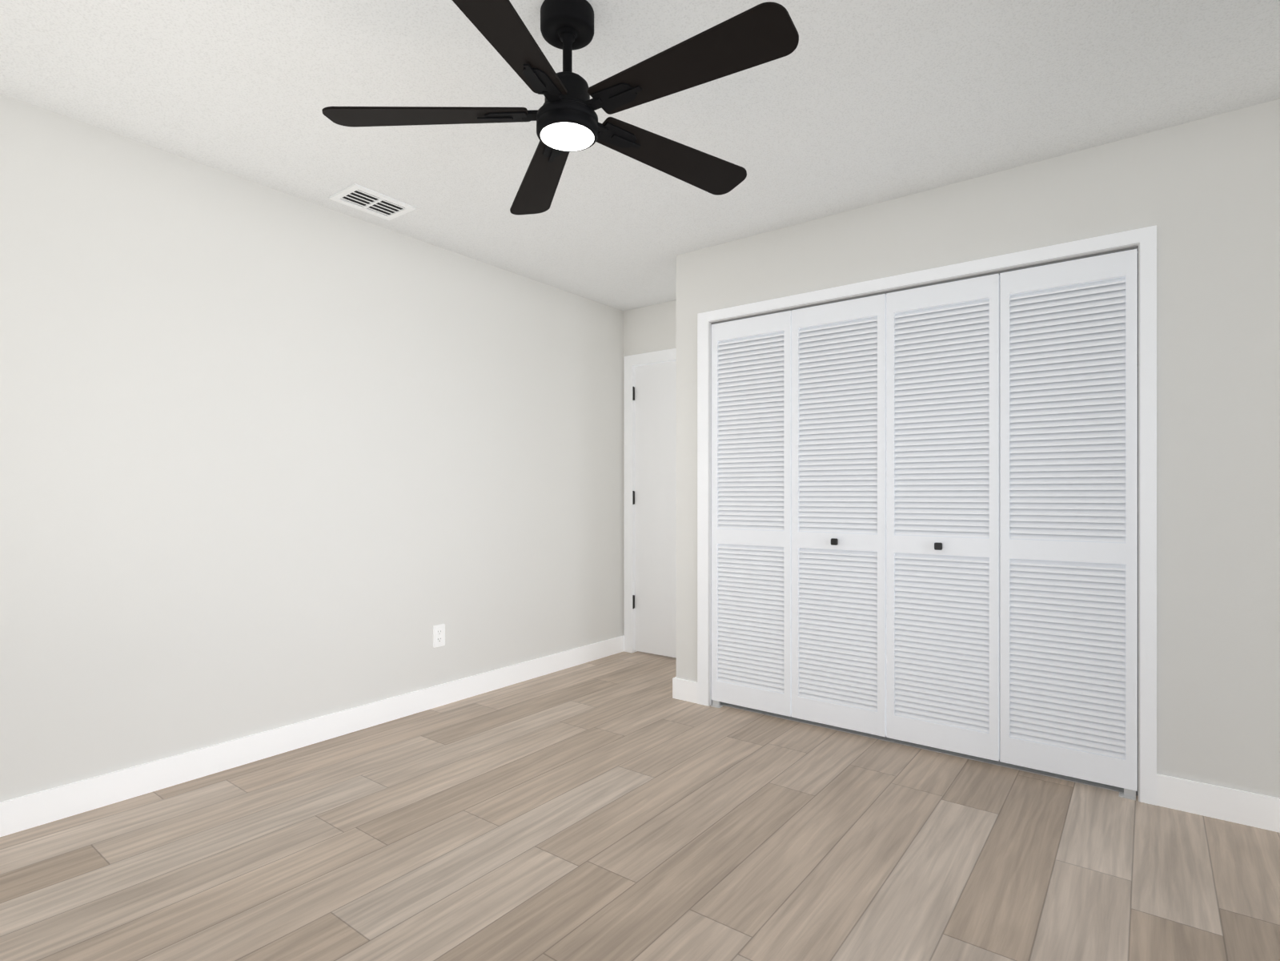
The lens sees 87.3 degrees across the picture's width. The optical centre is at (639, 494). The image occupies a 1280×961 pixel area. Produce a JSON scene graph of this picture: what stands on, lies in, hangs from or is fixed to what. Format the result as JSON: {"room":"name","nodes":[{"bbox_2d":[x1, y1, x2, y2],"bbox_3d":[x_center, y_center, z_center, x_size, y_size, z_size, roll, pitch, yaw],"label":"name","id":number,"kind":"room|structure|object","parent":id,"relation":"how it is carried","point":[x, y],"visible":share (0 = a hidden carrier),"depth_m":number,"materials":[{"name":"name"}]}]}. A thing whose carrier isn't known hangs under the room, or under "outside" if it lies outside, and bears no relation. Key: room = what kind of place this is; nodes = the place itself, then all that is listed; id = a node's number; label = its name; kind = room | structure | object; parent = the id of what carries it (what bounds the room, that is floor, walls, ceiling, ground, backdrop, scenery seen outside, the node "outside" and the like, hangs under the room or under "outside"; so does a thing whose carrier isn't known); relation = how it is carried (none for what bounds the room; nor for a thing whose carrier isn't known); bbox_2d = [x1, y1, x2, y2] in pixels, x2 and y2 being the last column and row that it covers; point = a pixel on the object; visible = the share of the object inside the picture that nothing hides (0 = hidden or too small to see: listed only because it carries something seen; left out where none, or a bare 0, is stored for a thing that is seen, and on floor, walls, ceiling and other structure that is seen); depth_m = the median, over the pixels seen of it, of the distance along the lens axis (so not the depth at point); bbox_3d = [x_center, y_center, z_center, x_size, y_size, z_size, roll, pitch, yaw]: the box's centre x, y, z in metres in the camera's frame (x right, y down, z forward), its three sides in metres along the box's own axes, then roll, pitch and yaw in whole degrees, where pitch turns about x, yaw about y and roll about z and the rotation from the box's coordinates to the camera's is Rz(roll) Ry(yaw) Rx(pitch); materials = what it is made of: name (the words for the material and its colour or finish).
{"room":"empty bedroom","nodes":[
{"label":"empty bedroom","id":0,"kind":"room"},
{"bbox_2d":[0,93,623,802],"bbox_3d":[-1.434,-0.100,3.172,0.100,2.440,4.420,0,0,37],"label":"wall","id":1,"kind":"structure","parent":0,"point":[258,443],"depth_m":2.82,"materials":[{"name":"white paint"}]},
{"bbox_2d":[433,623,445,647],"bbox_3d":[-1.067,0.748,3.566,0.007,0.116,0.072,0,0,37],"label":"wall outlet","id":2,"kind":"object","parent":1,"relation":"attached to","point":[439,630],"visible":1,"depth_m":3.56,"materials":[{"name":"white plastic"}]},
{"bbox_2d":[0,635,1279,836],"bbox_3d":[0.000,1.065,2.084,3.500,0.110,4.220,0,0,37],"label":"baseboard","id":3,"kind":"structure","parent":1,"relation":"attached to","point":[28,811],"depth_m":2.64,"materials":[{"name":"white wood"}]},
{"bbox_2d":[0,650,1279,960],"bbox_3d":[0.000,1.150,2.084,3.700,0.060,4.420,0,0,37],"label":"floor","id":4,"kind":"structure","parent":0,"point":[587,811],"depth_m":2.09,"materials":[{"name":"wood"}]},
{"bbox_2d":[0,0,1279,311],"bbox_3d":[0.000,-1.350,2.084,3.700,0.060,4.420,0,0,37],"label":"ceiling","id":5,"kind":"structure","parent":0,"point":[875,102],"depth_m":2.22,"materials":[{"name":"paint"}]},
{"bbox_2d":[329,183,416,220],"bbox_3d":[-1.203,-1.315,3.025,0.215,0.008,0.295,0,0,37],"label":"ceiling vent","id":6,"kind":"object","parent":5,"relation":"attached to","point":[359,197],"depth_m":3.01,"materials":[{"name":"white metal"}]},
{"bbox_2d":[321,0,798,215],"bbox_3d":[-0.160,-1.148,1.813,1.212,0.342,1.257,0,0,37],"label":"ceiling fan","id":7,"kind":"object","parent":5,"relation":"hanging from","point":[567,121],"depth_m":1.77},
{"bbox_2d":[623,300,676,635],"bbox_3d":[1.306,-0.100,3.804,3.500,2.440,0.100,0,0,37],"label":"wall","id":8,"kind":"structure","parent":0,"point":[651,328],"depth_m":4.71,"materials":[{"name":"white paint"}]},
{"bbox_2d":[624,348,676,652],"bbox_3d":[0.269,0.065,4.582,0.872,2.110,0.116,0,0,37],"label":"door frame","id":9,"kind":"structure","parent":8,"relation":"in","point":[631,362],"depth_m":4.77,"materials":[{"name":"white wood"}]},
{"bbox_2d":[632,360,676,658],"bbox_3d":[0.236,0.097,4.547,0.731,2.022,0.105,0,0,37],"label":"hall door","id":10,"kind":"structure","parent":8,"relation":"in","point":[654,392],"depth_m":4.66,"materials":[{"name":"white wood"}]},
{"bbox_2d":[720,252,1138,795],"bbox_3d":[1.346,-0.100,3.294,2.118,2.438,0.663,0,0,37],"label":"lining","id":11,"kind":"object","parent":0,"point":[913,744],"depth_m":3.02,"materials":[{"name":"white wood"}]},
{"bbox_2d":[676,98,1279,798],"bbox_3d":[1.435,-0.100,3.205,2.570,2.440,0.700,0,0,37],"label":"wall","id":12,"kind":"structure","parent":0,"point":[1209,186],"depth_m":2.39,"materials":[{"name":"white paint"}]},
{"bbox_2d":[710,310,791,716],"bbox_3d":[0.564,0.107,3.439,0.450,2.026,0.044,0,0,37],"label":"bifold door","id":13,"kind":"structure","parent":12,"relation":"in","point":[752,357],"depth_m":3.43,"materials":[{"name":"white wood"}]},
{"bbox_2d":[791,293,886,736],"bbox_3d":[0.923,0.092,3.157,0.450,1.996,0.058,0,0,37],"label":"bifold door","id":14,"kind":"structure","parent":12,"relation":"in","point":[839,348],"depth_m":3.15,"materials":[{"name":"white wood"}]},
{"bbox_2d":[697,224,1156,805],"bbox_3d":[1.122,0.074,3.056,1.952,2.092,0.116,0,0,37],"label":"trim","id":15,"kind":"structure","parent":12,"relation":"attached to","point":[1144,239],"depth_m":2.56,"materials":[{"name":"white wood"}]},
{"bbox_2d":[886,273,999,761],"bbox_3d":[1.287,0.092,2.881,0.450,1.996,0.058,0,0,37],"label":"bifold door","id":16,"kind":"structure","parent":12,"relation":"in","point":[943,339],"depth_m":2.88,"materials":[{"name":"white wood"}]},
{"bbox_2d":[999,248,1137,800],"bbox_3d":[1.655,0.107,2.611,0.450,2.026,0.044,0,0,37],"label":"bifold door","id":17,"kind":"structure","parent":12,"relation":"in","point":[1069,329],"depth_m":2.60,"materials":[{"name":"white wood"}]}
]}

